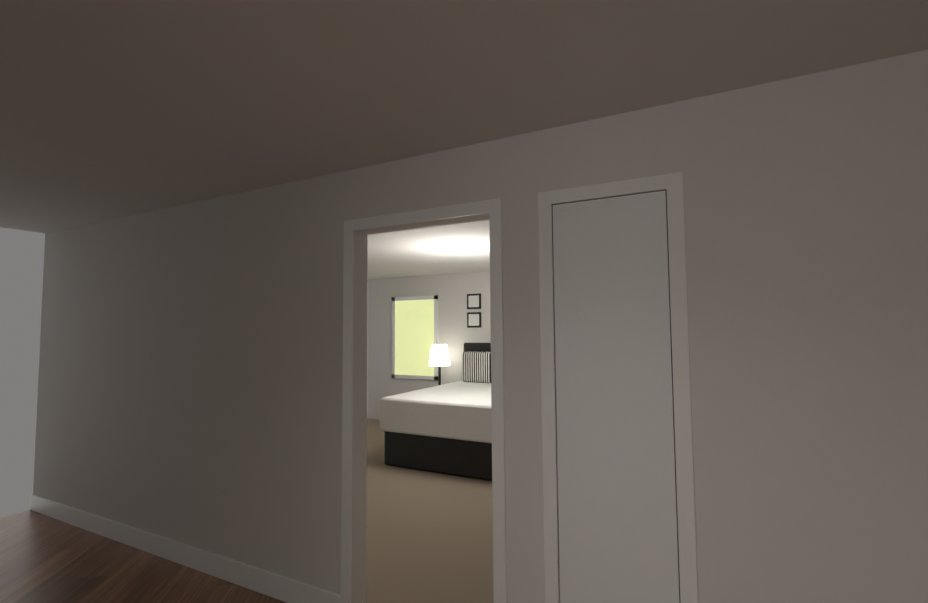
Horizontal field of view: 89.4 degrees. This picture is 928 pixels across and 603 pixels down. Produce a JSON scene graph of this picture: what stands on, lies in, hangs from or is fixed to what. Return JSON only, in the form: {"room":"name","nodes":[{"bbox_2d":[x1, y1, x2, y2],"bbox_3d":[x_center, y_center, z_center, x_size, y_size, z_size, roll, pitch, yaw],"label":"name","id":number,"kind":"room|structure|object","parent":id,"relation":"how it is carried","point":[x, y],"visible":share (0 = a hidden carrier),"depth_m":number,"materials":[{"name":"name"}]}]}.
{"room":"hallway","nodes":[
{"label":"hallway","id":0,"kind":"room"},
{"bbox_2d":[0,510,285,602],"bbox_3d":[-0.098,1.559,-0.699,11.000,0.100,16.200,-2,-4,27],"label":"floor","id":1,"kind":"structure","parent":0,"point":[45,559],"depth_m":3.02,"materials":[{"name":"brown wood"}]},
{"bbox_2d":[367,271,490,419],"bbox_3d":[0.913,0.739,7.022,5.800,2.450,0.150,-2,-4,27],"label":"wall","id":2,"kind":"structure","parent":0,"point":[455,333],"depth_m":7.76,"materials":[{"name":"paint"}]},
{"bbox_2d":[392,295,437,379],"bbox_3d":[-0.827,0.601,7.827,0.900,1.370,0.030,-2,-4,27],"label":"bedroom window","id":3,"kind":"structure","parent":2,"relation":"in","point":[414,329],"depth_m":7.83,"materials":[{"name":"yellow glass"}]},
{"bbox_2d":[467,293,480,308],"bbox_3d":[0.157,-0.001,7.356,0.240,0.240,0.025,-2,-4,27],"label":"picture frame","id":4,"kind":"object","parent":2,"relation":"attached to","point":[473,300],"depth_m":7.34,"materials":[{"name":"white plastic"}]},
{"bbox_2d":[467,312,481,327],"bbox_3d":[0.159,0.288,7.339,0.240,0.240,0.025,-2,-4,27],"label":"picture frame","id":5,"kind":"object","parent":2,"relation":"attached to","point":[473,318],"depth_m":7.33,"materials":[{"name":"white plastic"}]},
{"bbox_2d":[366,418,493,602],"bbox_3d":[-0.227,1.844,4.940,5.600,0.012,4.480,-2,-4,27],"label":"floor","id":6,"kind":"structure","parent":0,"point":[429,537],"depth_m":3.53,"materials":[{"name":"beige carpet"}]},
{"bbox_2d":[380,343,491,480],"bbox_3d":[0.269,1.221,5.897,1.710,1.338,2.090,-2,-4,27],"label":"bed","id":7,"kind":"object","parent":6,"relation":"on","point":[445,429],"visible":0.46,"depth_m":5.10,"materials":[{"name":"white fabric"}]},
{"bbox_3d":[-0.374,1.669,7.184,0.500,0.608,0.450,-2,-4,27],"label":"nightstand","id":8,"kind":"object","parent":6,"relation":"on","visible":0},
{"bbox_2d":[429,344,449,384],"bbox_3d":[-0.377,1.016,7.228,0.340,0.699,0.340,-2,-4,27],"label":"table lamp","id":9,"kind":"object","parent":8,"relation":"on","point":[439,355],"visible":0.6,"depth_m":7.13,"materials":[{"name":"white fabric"}]},
{"bbox_2d":[0,0,927,279],"bbox_3d":[-0.117,-0.986,-0.545,11.000,0.100,16.200,-2,-4,27],"label":"ceiling","id":10,"kind":"structure","parent":0,"point":[116,108],"depth_m":1.68,"materials":[{"name":"paint"}]},
{"bbox_2d":[33,50,927,602],"bbox_3d":[-0.924,0.498,2.784,6.422,2.450,0.120,-2,-4,27],"label":"wall","id":11,"kind":"structure","parent":0,"point":[189,374],"depth_m":2.06,"materials":[{"name":"paint"}]},
{"bbox_2d":[30,172,697,602],"bbox_3d":[-0.954,0.639,2.716,6.422,2.160,0.015,-2,-4,27],"label":"trim","id":12,"kind":"structure","parent":11,"relation":"attached to","point":[618,462],"depth_m":1.95,"materials":[{"name":"white paint"}]}
]}

